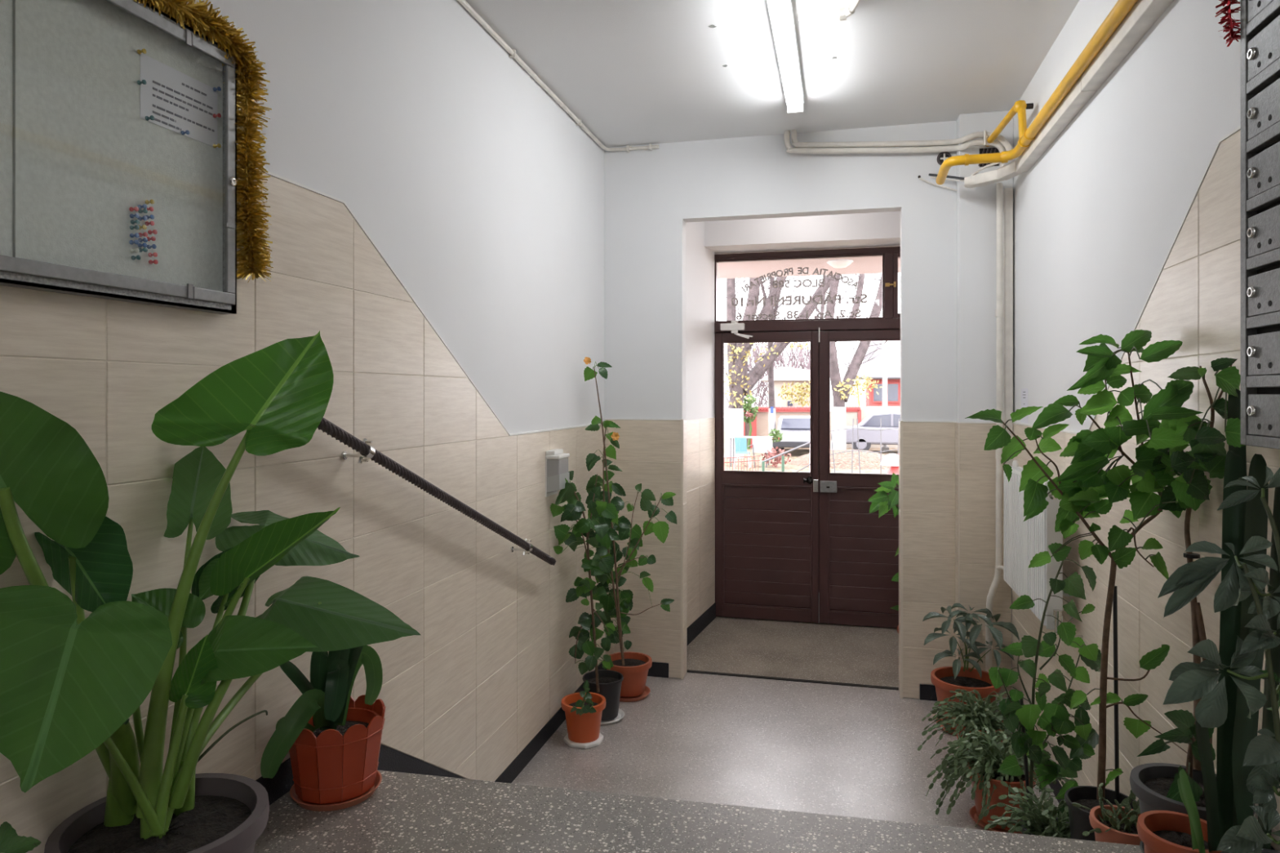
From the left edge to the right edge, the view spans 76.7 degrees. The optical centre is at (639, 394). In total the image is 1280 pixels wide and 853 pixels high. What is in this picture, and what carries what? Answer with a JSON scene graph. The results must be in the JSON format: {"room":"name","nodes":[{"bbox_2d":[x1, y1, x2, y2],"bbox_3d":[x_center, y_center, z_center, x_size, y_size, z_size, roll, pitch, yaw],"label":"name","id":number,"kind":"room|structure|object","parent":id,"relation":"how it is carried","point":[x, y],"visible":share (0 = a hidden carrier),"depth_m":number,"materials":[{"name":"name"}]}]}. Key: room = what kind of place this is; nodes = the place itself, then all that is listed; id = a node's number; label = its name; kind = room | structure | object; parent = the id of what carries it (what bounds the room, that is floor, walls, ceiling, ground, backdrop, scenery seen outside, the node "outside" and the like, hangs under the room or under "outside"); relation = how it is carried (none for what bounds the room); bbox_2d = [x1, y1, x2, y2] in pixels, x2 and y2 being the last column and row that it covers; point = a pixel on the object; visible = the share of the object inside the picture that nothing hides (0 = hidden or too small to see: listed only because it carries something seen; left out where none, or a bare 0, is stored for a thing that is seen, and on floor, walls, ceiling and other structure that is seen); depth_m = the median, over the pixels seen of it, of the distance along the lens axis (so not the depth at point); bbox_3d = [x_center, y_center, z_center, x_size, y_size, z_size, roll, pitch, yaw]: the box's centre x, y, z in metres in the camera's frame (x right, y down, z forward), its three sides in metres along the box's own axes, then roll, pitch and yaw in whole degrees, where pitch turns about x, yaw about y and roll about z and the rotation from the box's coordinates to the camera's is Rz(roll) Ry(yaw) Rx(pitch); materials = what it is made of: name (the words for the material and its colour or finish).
{"room":"apartment building entrance hall","nodes":[
{"label":"apartment building entrance hall","id":0,"kind":"room"},
{"bbox_2d":[0,0,604,852],"bbox_3d":[-1.110,0.144,1.230,0.160,3.091,7.150,0,0,14],"label":"wall","id":1,"kind":"structure","parent":0,"point":[437,215],"depth_m":2.45,"materials":[{"name":"white paint"}]},
{"bbox_2d":[0,0,236,314],"bbox_3d":[-0.992,-0.453,1.274,0.050,0.558,0.954,0,0,14],"label":"notice board","id":2,"kind":"object","parent":1,"relation":"attached to","point":[77,152],"visible":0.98,"depth_m":1.45,"materials":[{"name":"grey"}]},
{"bbox_2d":[140,53,217,148],"bbox_3d":[-0.922,-0.586,1.626,0.002,0.124,0.195,0,0,14],"label":"notice","id":3,"kind":"object","parent":2,"relation":"attached to","point":[177,101],"visible":1,"depth_m":1.62,"materials":[{"name":"white paper"}]},
{"bbox_2d":[133,0,273,281],"bbox_3d":[-0.960,-0.525,1.355,0.096,0.554,0.970,0,0,14],"label":"tinsel garland","id":4,"kind":"object","parent":2,"relation":"attached to","point":[195,15],"visible":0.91,"depth_m":1.75,"materials":[{"name":"gold metal"}]},
{"bbox_2d":[255,662,605,805],"bbox_3d":[-1.020,1.226,1.280,0.009,0.688,6.790,0,0,14],"label":"baseboard","id":5,"kind":"structure","parent":1,"relation":"attached to","point":[389,759],"depth_m":2.55,"materials":[{"name":"black paint"}]},
{"bbox_2d":[317,417,555,565],"bbox_3d":[-0.631,0.356,2.653,0.090,0.783,1.872,0,0,14],"label":"handrail","id":6,"kind":"object","parent":1,"relation":"attached to","point":[365,451],"visible":0.89,"depth_m":2.40,"materials":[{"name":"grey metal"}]},
{"bbox_2d":[545,448,569,497],"bbox_3d":[-0.376,0.356,3.711,0.070,0.208,0.147,0,0,14],"label":"soap dispenser","id":7,"kind":"object","parent":1,"relation":"attached to","point":[556,461],"visible":0.95,"depth_m":3.65,"materials":[{"name":"grey plastic"}]},
{"bbox_2d":[457,0,658,152],"bbox_3d":[-0.760,-1.380,1.684,0.319,0.030,5.900,0,0,14],"label":"conduit","id":8,"kind":"object","parent":1,"relation":"attached to","point":[512,52],"visible":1,"depth_m":3.54,"materials":[{"name":"white paint"}]},
{"bbox_2d":[685,221,715,627],"bbox_3d":[0.185,0.095,5.206,0.308,2.950,1.168,0,0,20],"label":"wall","id":9,"kind":"structure","parent":0,"point":[700,260],"depth_m":5.35,"materials":[{"name":"white paint"}]},
{"bbox_2d":[687,602,715,645],"bbox_3d":[0.326,1.516,5.154,0.009,0.108,1.168,0,0,20],"label":"baseboard","id":10,"kind":"structure","parent":9,"relation":"attached to","point":[707,617],"depth_m":5.34,"materials":[{"name":"black tile"}]},
{"bbox_2d":[716,262,718,320],"bbox_3d":[1.400,0.120,5.623,3.200,3.900,0.310,0,0,14],"label":"wall","id":11,"kind":"structure","parent":0,"point":[717,263],"depth_m":5.96,"materials":[{"name":"white paint"}]},
{"bbox_2d":[715,320,818,622],"bbox_3d":[0.871,0.522,5.606,0.713,2.080,0.118,0,0,14],"label":"door","id":12,"kind":"structure","parent":11,"relation":"in","point":[766,522],"depth_m":5.62,"materials":[{"name":"brown paint"}]},
{"bbox_2d":[715,253,884,322],"bbox_3d":[1.089,-0.732,5.593,1.146,0.440,0.040,0,0,14],"label":"window","id":13,"kind":"structure","parent":11,"relation":"in","point":[782,298],"depth_m":5.59,"materials":[{"name":"brown paint"}]},
{"bbox_2d":[704,211,900,253],"bbox_3d":[1.177,-1.166,5.555,2.000,0.328,0.550,0,0,14],"label":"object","id":14,"kind":"structure","parent":11,"relation":"attached to","point":[874,229],"depth_m":5.33,"materials":[{"name":"white paint"}]},
{"bbox_2d":[714,246,900,592],"bbox_3d":[1.251,0.289,5.552,1.512,2.562,0.060,0,0,14],"label":"trim","id":15,"kind":"structure","parent":11,"relation":"attached to","point":[888,322],"depth_m":5.54,"materials":[{"name":"brown paint"}]},
{"bbox_2d":[818,327,900,628],"bbox_3d":[1.586,0.551,5.447,0.750,2.022,0.082,0,0,14],"label":"door","id":16,"kind":"structure","parent":11,"relation":"in","point":[858,548],"depth_m":5.49,"materials":[{"name":"brown paint"}]},
{"bbox_2d":[884,252,900,318],"bbox_3d":[1.800,-0.732,5.397,0.315,0.436,0.076,0,0,14],"label":"window","id":17,"kind":"structure","parent":11,"relation":"in","point":[895,255],"depth_m":5.40,"materials":[{"name":"brown paint"}]},
{"bbox_2d":[465,0,1079,147],"bbox_3d":[-0.011,-1.460,0.956,2.424,0.121,7.150,0,0,14],"label":"ceiling","id":18,"kind":"structure","parent":0,"point":[633,72],"depth_m":3.36,"materials":[{"name":"white paint"}]},
{"bbox_2d":[766,0,804,114],"bbox_3d":[0.590,-1.366,3.246,0.084,0.070,1.209,0,0,14],"label":"ceiling lamp","id":19,"kind":"object","parent":18,"relation":"attached to","point":[781,15],"visible":1,"depth_m":3.19,"materials":[{"name":"white plastic"}]},
{"bbox_2d":[798,0,860,22],"bbox_3d":[0.728,-1.386,2.874,0.144,0.042,0.338,0,0,-33],"label":"cable conduit","id":20,"kind":"object","parent":18,"relation":"attached to","point":[848,11],"visible":1,"depth_m":2.96,"materials":[{"name":"white paint"}]},
{"bbox_2d":[604,120,956,698],"bbox_3d":[0.839,0.144,4.372,2.124,3.091,0.110,0,0,14],"label":"wall","id":21,"kind":"structure","parent":0,"point":[650,196],"depth_m":4.39,"materials":[{"name":"white paint"}]},
{"bbox_2d":[605,662,668,678],"bbox_3d":[-0.022,1.530,4.535,0.374,0.079,0.009,0,0,14],"label":"baseboard","id":22,"kind":"structure","parent":21,"relation":"attached to","point":[657,669],"depth_m":4.50,"materials":[{"name":"black tile"}]},
{"bbox_2d":[680,419,902,698],"bbox_3d":[0.794,0.853,4.331,1.170,1.435,0.014,0,0,14],"label":"trim","id":23,"kind":"structure","parent":21,"relation":"attached to","point":[682,420],"depth_m":4.19,"materials":[{"name":"beige tile"}]},
{"bbox_2d":[686,670,898,690],"bbox_3d":[0.824,1.567,4.450,1.158,0.006,0.025,0,0,14],"label":"trim","id":24,"kind":"structure","parent":21,"relation":"attached to","point":[688,671],"depth_m":4.44,"materials":[{"name":"black metal"}]},
{"bbox_2d":[783,129,1013,167],"bbox_3d":[1.304,-1.235,4.130,1.113,0.332,0.218,0,0,27],"label":"pipes","id":25,"kind":"object","parent":21,"relation":"attached to","point":[904,146],"visible":0.88,"depth_m":4.16,"materials":[{"name":"white paint"}]},
{"bbox_2d":[920,684,937,701],"bbox_3d":[1.529,1.531,4.149,0.178,0.078,0.009,0,0,14],"label":"baseboard","id":26,"kind":"structure","parent":21,"relation":"attached to","point":[927,692],"depth_m":4.16,"materials":[{"name":"black tile"}]},
{"bbox_2d":[936,151,951,165],"bbox_3d":[1.557,-1.209,4.142,0.072,0.072,0.022,0,0,14],"label":"air vent","id":27,"kind":"object","parent":21,"relation":"in","point":[942,156],"visible":0.63,"depth_m":4.14,"materials":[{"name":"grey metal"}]},
{"bbox_2d":[955,110,1013,712],"bbox_3d":[1.720,0.085,4.050,0.258,2.971,0.110,0,0,14],"label":"pillar","id":28,"kind":"structure","parent":21,"relation":"attached to","point":[976,207],"depth_m":4.01,"materials":[{"name":"white paint"}]},
{"bbox_2d":[511,616,1058,830],"bbox_3d":[0.606,1.630,3.435,2.324,0.120,4.560,0,0,14],"label":"floor","id":29,"kind":"structure","parent":0,"point":[838,750],"depth_m":3.71,"materials":[{"name":"grey stone"}]},
{"bbox_2d":[563,733,603,749],"bbox_3d":[-0.256,1.560,3.671,0.170,0.020,0.170,0,0,14],"label":"saucer","id":30,"kind":"object","parent":29,"relation":"on","point":[571,744],"visible":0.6,"depth_m":3.60,"materials":[{"name":"white plastic"}]},
{"bbox_2d":[560,680,605,742],"bbox_3d":[-0.265,1.381,3.599,0.204,0.338,0.349,0,0,8],"label":"potted plant","id":31,"kind":"object","parent":30,"relation":"on","point":[583,710],"visible":1,"depth_m":3.60,"materials":[{"name":"green plant"}]},
{"bbox_2d":[600,708,624,724],"bbox_3d":[-0.179,1.562,3.935,0.210,0.016,0.210,0,0,14],"label":"saucer","id":32,"kind":"object","parent":29,"relation":"on","point":[620,713],"visible":0.27,"depth_m":3.89,"materials":[{"name":"white plastic"}]},
{"bbox_2d":[550,471,623,720],"bbox_3d":[-0.243,0.959,3.834,0.286,1.194,0.430,0,0,14],"label":"plant","id":33,"kind":"object","parent":32,"relation":"on","point":[606,683],"visible":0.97,"depth_m":3.81,"materials":[{"name":"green plant"}]},
{"bbox_2d":[619,685,650,702],"bbox_3d":[-0.063,1.559,4.236,0.236,0.022,0.236,0,0,14],"label":"saucer","id":34,"kind":"object","parent":29,"relation":"on","point":[646,691],"visible":0.34,"depth_m":4.17,"materials":[{"name":"brown ceramic"}]},
{"bbox_2d":[583,356,677,697],"bbox_3d":[-0.037,0.680,4.118,0.480,1.741,0.464,0,0,14],"label":"plant","id":35,"kind":"object","parent":34,"relation":"on","point":[634,667],"visible":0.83,"depth_m":4.08,"materials":[{"name":"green plant"}]},
{"bbox_2d":[253,770,1142,852],"bbox_3d":[-0.208,1.264,0.165,2.124,0.612,5.220,0,0,14],"label":"stairs","id":36,"kind":"structure","parent":29,"relation":"on","point":[406,812],"depth_m":1.78,"materials":[{"name":"grey stone"}]},
{"bbox_2d":[0,822,41,852],"bbox_3d":[-0.796,0.745,0.941,0.154,0.426,0.155,0,0,14],"label":"leafy plant","id":37,"kind":"object","parent":36,"relation":"on","point":[10,842],"visible":1,"depth_m":1.00,"materials":[{"name":"green plant"}]},
{"bbox_2d":[0,330,420,852],"bbox_3d":[-0.775,0.416,1.436,0.463,1.083,0.831,0,0,14],"label":"plant","id":38,"kind":"object","parent":36,"relation":"on","point":[71,684],"visible":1,"depth_m":1.39,"materials":[{"name":"green plant"}]},
{"bbox_2d":[289,770,382,811],"bbox_3d":[-0.731,0.948,1.949,0.208,0.020,0.208,0,0,14],"label":"saucer","id":39,"kind":"object","parent":36,"relation":"on","point":[353,802],"visible":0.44,"depth_m":1.89,"materials":[{"name":"brown ceramic"}]},
{"bbox_2d":[260,644,386,804],"bbox_3d":[-0.728,0.716,1.918,0.227,0.449,0.288,0,0,-5],"label":"leaf plant","id":40,"kind":"object","parent":39,"relation":"on","point":[332,740],"visible":0.95,"depth_m":1.87,"materials":[{"name":"brown plastic"}]},
{"bbox_2d":[982,780,1071,839],"bbox_3d":[1.117,1.254,2.251,0.312,0.327,0.340,0,0,-29],"label":"cactus","id":41,"kind":"object","parent":36,"relation":"on","point":[1042,820],"visible":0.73,"depth_m":2.23,"materials":[{"name":"green plant"}]},
{"bbox_2d":[1021,817,1069,835],"bbox_3d":[1.133,1.307,2.232,0.154,0.220,0.154,0,0,14],"label":"pot","id":42,"kind":"object","parent":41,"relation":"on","point":[1032,830],"depth_m":2.21,"materials":[{"name":"green plastic"}]},
{"bbox_2d":[964,329,1212,841],"bbox_3d":[1.176,0.547,2.060,0.368,1.433,0.537,0,0,-30],"label":"plant","id":43,"kind":"object","parent":36,"relation":"on","point":[1080,488],"visible":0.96,"depth_m":2.08,"materials":[{"name":"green plant"}]},
{"bbox_2d":[1071,782,1141,845],"bbox_3d":[1.107,1.014,1.896,0.182,0.194,0.213,0,0,14],"label":"potted plant","id":44,"kind":"object","parent":36,"relation":"on","point":[1112,824],"visible":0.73,"depth_m":1.87,"materials":[{"name":"brown ceramic"}]},
{"bbox_2d":[1139,840,1144,852],"bbox_3d":[1.122,0.951,1.650,0.176,0.014,0.176,0,0,14],"label":"saucer","id":45,"kind":"object","parent":36,"relation":"on","point":[1141,844],"visible":0.13,"depth_m":1.69,"materials":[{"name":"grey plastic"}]},
{"bbox_2d":[1129,357,1254,821],"bbox_3d":[1.205,0.436,1.748,0.212,1.021,0.470,0,0,40],"label":"plant","id":46,"kind":"object","parent":45,"relation":"on","point":[1155,785],"visible":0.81,"depth_m":1.69,"materials":[{"name":"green plant"}]},
{"bbox_2d":[1136,768,1221,852],"bbox_3d":[0.979,0.786,1.427,0.148,0.343,0.240,0,0,14],"label":"potted plant","id":47,"kind":"object","parent":36,"relation":"on","point":[1159,831],"visible":0.86,"depth_m":1.47,"materials":[{"name":"green plant"}]},
{"bbox_2d":[1157,466,1279,852],"bbox_3d":[0.899,0.534,1.119,0.259,0.848,0.550,0,0,14],"label":"plant","id":48,"kind":"object","parent":36,"relation":"on","point":[1192,682],"visible":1,"depth_m":1.25,"materials":[{"name":"green plant"}]},
{"bbox_2d":[1195,388,1279,852],"bbox_3d":[1.074,0.514,1.415,0.214,1.055,0.478,0,0,14],"label":"cactus","id":49,"kind":"object","parent":36,"relation":"on","point":[1228,800],"visible":0.56,"depth_m":1.47,"materials":[{"name":"green plant"}]},
{"bbox_2d":[867,472,898,633],"bbox_3d":[1.552,1.017,4.766,0.414,1.107,0.244,0,0,14],"label":"plant","id":50,"kind":"object","parent":29,"relation":"on","point":[881,501],"visible":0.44,"depth_m":4.76,"materials":[{"name":"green plant"}]},
{"bbox_2d":[936,718,956,736],"bbox_3d":[1.529,1.560,3.803,0.260,0.020,0.260,0,0,14],"label":"saucer","id":51,"kind":"object","parent":29,"relation":"on","point":[941,726],"visible":0.09,"depth_m":3.78,"materials":[{"name":"brown ceramic"}]},
{"bbox_2d":[922,603,1019,731],"bbox_3d":[1.565,1.287,3.838,0.396,0.529,0.354,0,0,-17],"label":"plant","id":52,"kind":"object","parent":51,"relation":"on","point":[945,679],"visible":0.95,"depth_m":3.81,"materials":[{"name":"green plant"}]},
{"bbox_2d":[917,688,1017,751],"bbox_3d":[1.417,1.400,3.410,0.484,0.340,0.479,0,0,-6],"label":"cactus","id":53,"kind":"object","parent":29,"relation":"on","point":[969,717],"visible":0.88,"depth_m":3.39,"materials":[{"name":"plant"}]},
{"bbox_2d":[952,717,1004,747],"bbox_3d":[1.433,1.475,3.415,0.214,0.190,0.214,0,0,14],"label":"pot","id":54,"kind":"object","parent":53,"relation":"on","point":[963,727],"depth_m":3.34,"materials":[{"name":"ceramic"}]},
{"bbox_2d":[985,182,1003,672],"bbox_3d":[1.730,0.270,3.949,0.082,2.600,0.038,0,0,14],"label":"vertical pipe","id":55,"kind":"object","parent":29,"relation":"on","point":[999,310],"visible":0.77,"depth_m":3.93,"materials":[{"name":"white metal"}]},
{"bbox_2d":[968,805,1022,834],"bbox_3d":[1.321,1.561,2.969,0.210,0.018,0.210,0,0,14],"label":"saucer","id":56,"kind":"object","parent":29,"relation":"on","point":[973,814],"visible":0.28,"depth_m":2.95,"materials":[{"name":"brown ceramic"}]},
{"bbox_2d":[925,727,1078,830],"bbox_3d":[1.324,1.407,2.975,0.477,0.311,0.498,0,0,-17],"label":"cactus","id":57,"kind":"object","parent":29,"relation":"on","point":[980,764],"visible":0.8,"depth_m":2.94,"materials":[{"name":"plant"}]},
{"bbox_2d":[966,761,1036,830],"bbox_3d":[1.321,1.462,2.969,0.240,0.185,0.240,0,0,14],"label":"pot","id":58,"kind":"object","parent":57,"relation":"on","point":[998,789],"depth_m":2.89,"materials":[{"name":"ceramic"}]},
{"bbox_2d":[988,559,1101,822],"bbox_3d":[1.242,1.024,2.444,0.367,1.092,0.189,0,0,-1],"label":"plant","id":59,"kind":"object","parent":29,"relation":"on","point":[1026,742],"visible":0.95,"depth_m":2.43,"materials":[{"name":"green plant"}]},
{"bbox_2d":[1012,0,1279,851],"bbox_3d":[1.087,0.144,0.682,0.160,3.091,7.150,0,0,14],"label":"wall","id":60,"kind":"structure","parent":0,"point":[1129,220],"depth_m":2.30,"materials":[{"name":"white paint"}]},
{"bbox_2d":[978,147,999,167],"bbox_3d":[1.725,-1.175,3.995,0.103,0.090,0.013,0,0,14],"label":"air vent","id":61,"kind":"object","parent":60,"relation":"attached to","point":[987,150],"visible":0.48,"depth_m":4.00,"materials":[{"name":"black"}]},
{"bbox_2d":[1004,187,1013,466],"bbox_3d":[1.804,-0.245,3.962,0.036,1.530,0.038,0,0,14],"label":"corner trunking","id":62,"kind":"object","parent":60,"relation":"attached to","point":[1008,192],"visible":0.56,"depth_m":3.94,"materials":[{"name":"white paint"}]},
{"bbox_2d":[1021,388,1027,423],"bbox_3d":[1.773,0.050,3.732,0.002,0.160,0.140,0,0,14],"label":"notice","id":63,"kind":"object","parent":60,"relation":"attached to","point":[1024,391],"visible":0.71,"depth_m":3.72,"materials":[{"name":"white paper"}]},
{"bbox_2d":[935,0,1137,184],"bbox_3d":[1.004,-1.151,1.446,0.351,0.244,5.291,0,0,14],"label":"gas pipe","id":64,"kind":"object","parent":60,"relation":"attached to","point":[1122,8],"visible":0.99,"depth_m":3.09,"materials":[{"name":"yellow metal"}]},
{"bbox_2d":[995,460,1083,639],"bbox_3d":[1.624,0.569,3.376,0.120,0.565,1.166,0,0,14],"label":"radiator","id":65,"kind":"object","parent":60,"relation":"attached to","point":[1022,540],"visible":0.65,"depth_m":3.09,"materials":[{"name":"white metal"}]},
{"bbox_2d":[964,0,1173,188],"bbox_3d":[1.077,-1.031,1.416,0.237,0.082,5.268,0,0,14],"label":"pipe","id":66,"kind":"object","parent":60,"relation":"attached to","point":[1144,14],"visible":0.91,"depth_m":2.65,"materials":[{"name":"white paint"}]},
{"bbox_2d":[917,173,964,191],"bbox_3d":[1.560,-1.082,4.110,0.269,0.110,0.098,0,0,41],"label":"cables","id":67,"kind":"object","parent":66,"relation":"hanging from","point":[933,175],"visible":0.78,"depth_m":4.12,"materials":[{"name":"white plastic"}]},
{"bbox_2d":[970,162,1000,175],"bbox_3d":[1.655,-1.075,3.733,0.028,0.022,0.467,0,0,-6],"label":"cable","id":68,"kind":"object","parent":66,"relation":"attached to","point":[993,163],"visible":0.59,"depth_m":3.83,"materials":[{"name":"white paint"}]},
{"bbox_2d":[1048,779,1275,850],"bbox_3d":[1.020,1.226,0.720,0.009,0.688,6.690,0,0,14],"label":"baseboard","id":69,"kind":"structure","parent":60,"relation":"attached to","point":[1057,786],"depth_m":3.14,"materials":[{"name":"black paint"}]},
{"bbox_2d":[1240,0,1279,449],"bbox_3d":[1.035,-0.506,0.990,0.106,1.196,1.022,0,0,14],"label":"mailboxes","id":70,"kind":"object","parent":60,"relation":"attached to","point":[1260,19],"visible":1,"depth_m":1.43,"materials":[{"name":"grey metal"}]},
{"bbox_2d":[1215,0,1240,46],"bbox_3d":[1.104,-0.755,1.515,0.050,0.197,0.047,0,0,14],"label":"strand","id":71,"kind":"object","parent":70,"relation":"attached to","point":[1231,23],"visible":0.98,"depth_m":1.51,"materials":[{"name":"red plastic"}]},
{"label":"outside","id":72,"kind":"structure","parent":0,"visible":0},
{"bbox_2d":[724,417,897,474],"bbox_3d":[9.177,2.120,36.849,120.000,0.200,64.050,0,0,14],"label":"ground","id":73,"kind":"structure","parent":72,"point":[799,451],"depth_m":23.63,"materials":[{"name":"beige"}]},
{"bbox_2d":[724,455,759,471],"bbox_3d":[2.481,1.761,19.999,0.978,0.517,0.022,0,0,0],"label":"fence","id":74,"kind":"object","parent":73,"relation":"on","point":[749,460],"visible":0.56,"depth_m":19.99,"materials":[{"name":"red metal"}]},
{"bbox_2d":[733,437,755,468],"bbox_3d":[2.886,1.597,22.347,0.563,0.852,0.460,0,0,14],"label":"garden chair","id":75,"kind":"object","parent":73,"relation":"on","point":[740,443],"visible":0.89,"depth_m":22.18,"materials":[{"name":"teal plastic"}]},
{"bbox_2d":[726,435,773,467],"bbox_3d":[3.131,1.605,22.993,1.220,0.830,0.810,0,0,14],"label":"garden table","id":76,"kind":"object","parent":73,"relation":"on","point":[762,444],"visible":0.94,"depth_m":22.55,"materials":[{"name":"grey"}]},
{"bbox_2d":[742,394,759,448],"bbox_3d":[4.065,0.995,30.212,0.802,2.066,0.665,0,0,14],"label":"hanging plant","id":77,"kind":"object","parent":73,"relation":"on","point":[747,406],"visible":0.68,"depth_m":30.14,"materials":[{"name":"green plant"}]},
{"bbox_2d":[724,314,809,407],"bbox_3d":[7.926,-2.007,47.008,6.579,5.874,6.810,0,0,14],"label":"thicket","id":78,"kind":"object","parent":73,"relation":"on","point":[801,358],"visible":0.26,"depth_m":46.32,"materials":[{"name":"grey"}]},
{"bbox_2d":[737,275,806,453],"bbox_3d":[4.720,-2.124,28.320,3.254,8.294,1.308,0,0,14],"label":"tree","id":79,"kind":"object","parent":73,"relation":"on","point":[771,371],"visible":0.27,"depth_m":27.93,"materials":[{"name":"grey plant"}]},
{"bbox_2d":[718,275,831,458],"bbox_3d":[4.844,-2.385,26.361,6.286,8.830,2.230,0,0,-4],"label":"tree","id":80,"kind":"object","parent":73,"relation":"on","point":[741,384],"visible":0.54,"depth_m":25.92,"materials":[{"name":"grey plant"}]},
{"bbox_2d":[761,446,791,467],"bbox_3d":[3.793,1.733,22.516,0.834,0.603,0.607,0,0,14],"label":"shrub","id":81,"kind":"object","parent":73,"relation":"on","point":[773,453],"visible":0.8,"depth_m":22.46,"materials":[{"name":"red plant"}]},
{"bbox_2d":[760,366,809,407],"bbox_3d":[8.143,0.308,42.426,3.150,3.423,6.185,0,0,14],"label":"house","id":82,"kind":"structure","parent":73,"relation":"on","point":[782,375],"depth_m":40.00,"materials":[{"name":"beige paint"}]},
{"bbox_2d":[761,441,809,471],"bbox_3d":[2.380,1.371,13.000,0.863,1.298,0.043,0,0,0],"label":"railing","id":83,"kind":"object","parent":73,"relation":"on","point":[806,443],"visible":0.33,"depth_m":12.99,"materials":[{"name":"white metal"}]},
{"bbox_2d":[772,415,809,454],"bbox_3d":[5.521,1.370,28.272,1.476,1.292,3.903,0,0,14],"label":"parked car","id":84,"kind":"object","parent":73,"relation":"on","point":[796,428],"visible":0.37,"depth_m":26.93,"materials":[{"name":"grey paint"}]},
{"bbox_2d":[777,380,809,406],"bbox_3d":[7.177,0.677,35.985,2.056,2.697,0.852,0,0,14],"label":"climbing shrub","id":85,"kind":"object","parent":73,"relation":"on","point":[797,386],"visible":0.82,"depth_m":36.00,"materials":[{"name":"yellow plant"}]},
{"bbox_2d":[724,451,882,474],"bbox_3d":[4.139,1.998,21.965,9.776,0.020,13.343,0,0,14],"label":"fallen leaves","id":86,"kind":"object","parent":73,"relation":"on","point":[793,451],"visible":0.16,"depth_m":22.66,"materials":[{"name":"brown plant"}]},
{"bbox_2d":[768,427,784,442],"bbox_3d":[4.212,1.251,25.004,0.464,0.458,0.422,0,0,-30],"label":"shrub","id":87,"kind":"object","parent":86,"relation":"on","point":[776,433],"visible":0.97,"depth_m":24.95,"materials":[{"name":"green plant"}]},
{"bbox_2d":[718,256,900,279],"bbox_3d":[1.498,0.420,6.429,3.400,3.200,1.300,0,0,14],"label":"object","id":88,"kind":"object","parent":73,"relation":"on","point":[834,263],"depth_m":6.63,"materials":[{"name":"white plastic"}]},
{"bbox_2d":[743,406,900,448],"bbox_3d":[7.768,1.229,31.039,8.077,1.582,0.524,0,0,0],"label":"wall","id":89,"kind":"structure","parent":73,"relation":"on","point":[760,425],"depth_m":30.90,"materials":[{"name":"beige"}]},
{"bbox_2d":[745,417,749,444],"bbox_3d":[4.118,1.433,30.919,0.214,1.175,0.048,0,0,0],"label":"wooden gate","id":90,"kind":"object","parent":89,"relation":"attached to","point":[747,425],"visible":0.26,"depth_m":30.90,"materials":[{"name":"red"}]},
{"bbox_2d":[781,273,866,472],"bbox_3d":[4.983,-1.105,21.251,2.526,6.254,0.895,0,0,10],"label":"tree","id":91,"kind":"object","parent":73,"relation":"on","point":[824,289],"visible":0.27,"depth_m":21.22,"materials":[{"name":"grey plant"}]},
{"bbox_2d":[788,449,890,469],"bbox_3d":[6.046,1.810,23.662,3.400,0.420,3.400,0,0,14],"label":"heap","id":92,"kind":"object","parent":73,"relation":"on","point":[868,460],"visible":0.67,"depth_m":22.57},
{"bbox_2d":[825,273,888,449],"bbox_3d":[6.854,-2.159,24.269,2.851,8.364,1.839,0,0,-21],"label":"tree","id":93,"kind":"object","parent":73,"relation":"on","point":[841,390],"visible":0.59,"depth_m":23.90,"materials":[{"name":"grey plant"}]},
{"bbox_2d":[842,374,879,406],"bbox_3d":[9.120,0.588,34.002,1.762,2.874,0.603,0,0,14],"label":"tree","id":94,"kind":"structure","parent":73,"relation":"on","point":[857,376],"depth_m":33.95,"materials":[{"name":"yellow plant"}]},
{"bbox_2d":[830,418,899,474],"bbox_3d":[5.054,1.274,18.000,1.673,1.494,0.053,0,0,-1],"label":"wire fence","id":95,"kind":"object","parent":73,"relation":"on","point":[853,428],"visible":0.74,"depth_m":17.99,"materials":[{"name":"grey metal"}]},
{"bbox_2d":[846,411,900,450],"bbox_3d":[9.076,1.298,28.423,4.337,1.435,1.640,0,0,14],"label":"parked car","id":96,"kind":"object","parent":73,"relation":"on","point":[890,420],"visible":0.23,"depth_m":27.88,"materials":[{"name":"silver metal"}]},
{"bbox_2d":[857,340,900,406],"bbox_3d":[12.549,-0.392,38.065,4.593,4.823,6.384,0,0,14],"label":"house","id":97,"kind":"structure","parent":73,"relation":"on","point":[873,368],"depth_m":36.00,"materials":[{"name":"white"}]},
{"bbox_2d":[881,340,888,450],"bbox_3d":[8.931,-1.705,29.500,0.280,7.450,0.280,0,0,14],"label":"pole","id":98,"kind":"object","parent":73,"relation":"on","point":[884,447],"visible":0.44,"depth_m":29.42,"materials":[{"name":"white metal"}]},
{"bbox_2d":[880,453,898,474],"bbox_3d":[3.619,1.372,11.013,0.866,1.297,0.839,0,0,14],"label":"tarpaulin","id":99,"kind":"object","parent":73,"relation":"on","point":[891,460],"visible":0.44,"depth_m":10.93,"materials":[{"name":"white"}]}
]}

